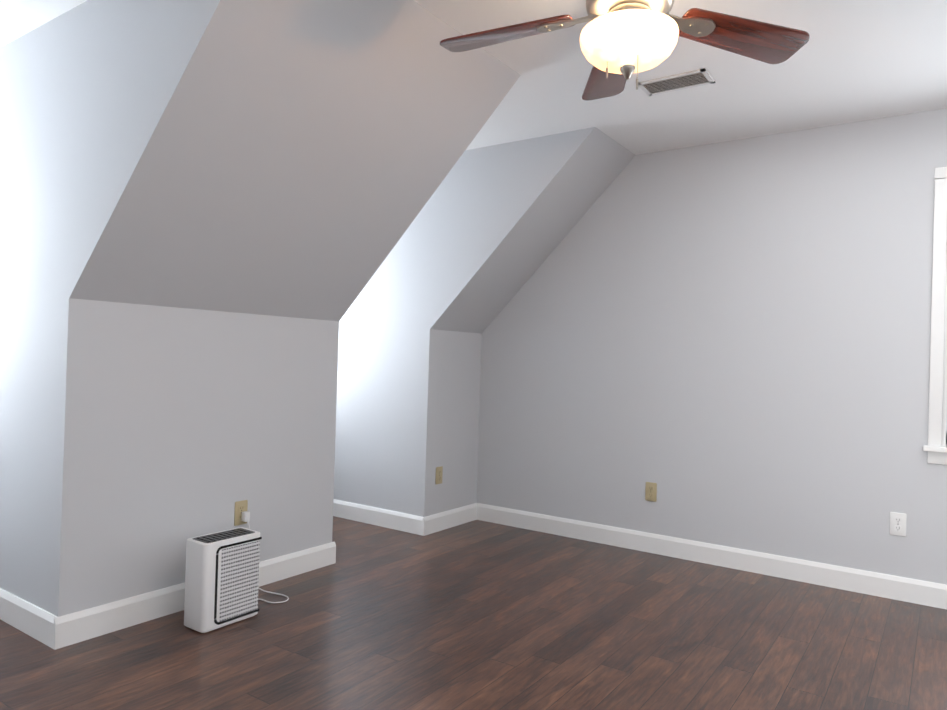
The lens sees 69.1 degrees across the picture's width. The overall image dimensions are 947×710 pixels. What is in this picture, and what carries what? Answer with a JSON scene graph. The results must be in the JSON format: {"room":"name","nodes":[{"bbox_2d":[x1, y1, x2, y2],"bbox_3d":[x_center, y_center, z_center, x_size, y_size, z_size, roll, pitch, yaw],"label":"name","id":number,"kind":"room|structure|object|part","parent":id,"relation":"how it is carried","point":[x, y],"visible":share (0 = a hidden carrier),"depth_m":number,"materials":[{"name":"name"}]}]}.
{"room":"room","nodes":[
{"label":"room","id":0,"kind":"room"},
{"bbox_2d":[0,0,219,616],"bbox_3d":[-1.636,-0.117,2.716,2.435,2.500,0.001,1,0,35],"label":"wall","id":1,"kind":"structure","parent":0,"point":[87,88],"depth_m":2.75,"materials":[{"name":"grey paint"}]},
{"bbox_2d":[0,588,56,648],"bbox_3d":[-2.147,1.061,3.028,1.290,0.118,0.016,1,0,35],"label":"baseboard","id":2,"kind":"structure","parent":1,"relation":"attached to","point":[29,619],"depth_m":2.78,"materials":[{"name":"white wood"}]},
{"bbox_2d":[58,298,481,616],"bbox_3d":[-0.778,0.489,3.850,0.001,1.355,2.870,1,0,35],"label":"wall","id":3,"kind":"structure","parent":0,"point":[182,425],"depth_m":3.16,"materials":[{"name":"grey paint"}]},
{"bbox_2d":[53,542,335,649],"bbox_3d":[-1.197,1.091,3.254,0.016,0.118,1.472,1,0,35],"label":"baseboard","id":4,"kind":"structure","parent":3,"relation":"attached to","point":[82,625],"depth_m":2.95,"materials":[{"name":"white wood"}]},
{"bbox_2d":[234,500,247,525],"bbox_3d":[-1.130,0.767,3.345,0.008,0.116,0.072,1,0,35],"label":"outlet","id":5,"kind":"object","parent":3,"relation":"attached to","point":[241,507],"visible":0.9,"depth_m":3.33,"materials":[{"name":"beige plastic"}]},
{"bbox_2d":[241,511,249,521],"bbox_3d":[-1.107,0.785,3.343,0.032,0.046,0.028,1,0,35],"label":"adapter","id":6,"kind":"object","parent":5,"relation":"attached to","point":[245,517],"visible":0.94,"depth_m":3.33,"materials":[{"name":"white plastic"}]},
{"bbox_2d":[435,466,442,483],"bbox_3d":[-0.231,0.813,4.644,0.008,0.116,0.072,1,0,35],"label":"outlet","id":7,"kind":"object","parent":3,"relation":"attached to","point":[439,474],"visible":1,"depth_m":4.64,"materials":[{"name":"beige plastic"}]},
{"bbox_2d":[422,503,476,535],"bbox_3d":[-0.151,1.132,4.764,0.016,0.118,0.626,1,0,35],"label":"baseboard","id":8,"kind":"structure","parent":3,"relation":"attached to","point":[437,522],"depth_m":4.73,"materials":[{"name":"white wood"}]},
{"bbox_2d":[69,0,520,320],"bbox_3d":[-0.676,-0.764,2.945,1.145,1.145,1.440,1,0,35],"label":"sloped ceiling","id":9,"kind":"structure","parent":0,"point":[299,159],"depth_m":2.80,"materials":[{"name":"grey paint"}]},
{"bbox_2d":[0,516,946,709],"bbox_3d":[0.106,1.181,1.894,6.290,0.001,5.050,1,0,35],"label":"floor","id":10,"kind":"structure","parent":0,"point":[478,615],"depth_m":2.83,"materials":[{"name":"laminate"}]},
{"bbox_2d":[184,527,261,632],"bbox_3d":[-1.086,0.966,2.984,0.150,0.372,0.285,1,0,35],"label":"air purifier","id":11,"kind":"object","parent":10,"relation":"on","point":[221,578],"visible":1,"depth_m":2.90,"materials":[{"name":"white plastic"}]},
{"bbox_3d":[-1.082,0.782,2.986,0.112,0.004,0.245,1,0,35],"label":"panel","id":12,"kind":"part","parent":11,"relation":"part of","materials":[{"name":"black plastic"}]},
{"bbox_2d":[219,540,259,622],"bbox_3d":[-1.008,0.972,2.968,0.002,0.304,0.193,1,0,35],"label":"grille","id":13,"kind":"object","parent":11,"relation":"attached to","point":[238,560],"depth_m":2.96,"materials":[{"name":"white plastic"}]},
{"bbox_2d":[247,520,288,602],"bbox_3d":[-1.013,0.977,3.247,0.247,0.355,0.226,1,0,35],"label":"cord","id":14,"kind":"object","parent":10,"relation":"on","point":[268,591],"visible":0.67,"depth_m":3.30,"materials":[{"name":"white plastic"}]},
{"bbox_2d":[0,0,946,154],"bbox_3d":[0.181,-1.318,1.909,6.290,0.001,5.050,1,0,35],"label":"ceiling","id":15,"kind":"structure","parent":0,"point":[849,61],"depth_m":3.12,"materials":[{"name":"white paint"}]},
{"bbox_2d":[439,0,809,100],"bbox_3d":[0.451,-1.049,2.089,1.194,0.518,1.163,1,0,35],"label":"ceiling fan","id":16,"kind":"object","parent":15,"relation":"hanging from","point":[622,42],"visible":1,"depth_m":2.14,"materials":[{"name":"brown wood"}]},
{"bbox_3d":[0.109,-1.050,2.250,0.440,0.007,0.166,-3,10,21],"label":"blade","id":17,"kind":"part","parent":16,"relation":"part of","materials":[{"name":"brown wood"}]},
{"bbox_3d":[0.496,-1.037,2.504,0.166,0.007,0.440,-10,-5,2],"label":"blade","id":18,"kind":"part","parent":16,"relation":"part of","materials":[{"name":"brown wood"}]},
{"bbox_3d":[0.475,-0.936,2.110,0.296,0.108,0.296,1,0,35],"label":"lamp shade","id":19,"kind":"part","parent":16,"relation":"part of","materials":[{"name":"white glass"}]},
{"bbox_3d":[0.858,-1.028,2.214,0.440,0.007,0.166,6,-13,-15],"label":"blade","id":20,"kind":"part","parent":16,"relation":"part of","materials":[{"name":"brown wood"}]},
{"bbox_2d":[638,68,714,95],"bbox_3d":[0.952,-1.281,3.242,0.320,0.010,0.170,1,0,35],"label":"ceiling vent","id":21,"kind":"object","parent":15,"relation":"in","point":[682,81],"visible":0.98,"depth_m":3.23,"materials":[{"name":"white metal"}]},
{"bbox_2d":[334,127,634,516],"bbox_3d":[-0.177,-0.060,4.824,2.435,2.500,0.610,1,0,35],"label":"wall","id":22,"kind":"structure","parent":0,"point":[479,203],"depth_m":4.57,"materials":[{"name":"grey paint"}]},
{"bbox_2d":[333,499,422,534],"bbox_3d":[-0.861,1.111,4.886,1.290,0.118,0.016,1,0,35],"label":"baseboard","id":23,"kind":"structure","parent":22,"relation":"attached to","point":[404,522],"depth_m":4.73,"materials":[{"name":"white wood"}]},
{"bbox_2d":[477,108,946,584],"bbox_3d":[2.111,0.002,3.610,5.000,2.500,0.001,1,0,35],"label":"wall","id":24,"kind":"structure","parent":0,"point":[727,343],"depth_m":3.99,"materials":[{"name":"grey paint"}]},
{"bbox_2d":[645,482,656,501],"bbox_3d":[1.104,0.851,4.279,0.072,0.116,0.008,1,0,35],"label":"outlet","id":25,"kind":"object","parent":24,"relation":"attached to","point":[650,491],"visible":1,"depth_m":4.28,"materials":[{"name":"beige plastic"}]},
{"bbox_2d":[477,503,946,609],"bbox_3d":[2.070,1.192,3.596,5.000,0.118,0.016,1,0,35],"label":"baseboard","id":26,"kind":"structure","parent":24,"relation":"attached to","point":[921,592],"depth_m":3.98,"materials":[{"name":"white wood"}]},
{"bbox_2d":[890,512,906,535],"bbox_3d":[2.181,0.869,3.533,0.072,0.116,0.008,1,0,35],"label":"outlet","id":27,"kind":"object","parent":24,"relation":"attached to","point":[898,524],"visible":1,"depth_m":3.53,"materials":[{"name":"white plastic"}]},
{"bbox_2d":[923,167,946,464],"bbox_3d":[2.632,-0.191,3.292,0.768,1.489,0.158,1,0,35],"label":"gable window","id":28,"kind":"structure","parent":24,"relation":"in","point":[936,447],"depth_m":3.44,"materials":[{"name":"white wood"}]},
{"bbox_3d":[2.644,-0.203,3.309,0.588,1.319,0.080,1,0,35],"label":"sash","id":29,"kind":"part","parent":28,"relation":"part of","materials":[{"name":"white wood"}]}
]}

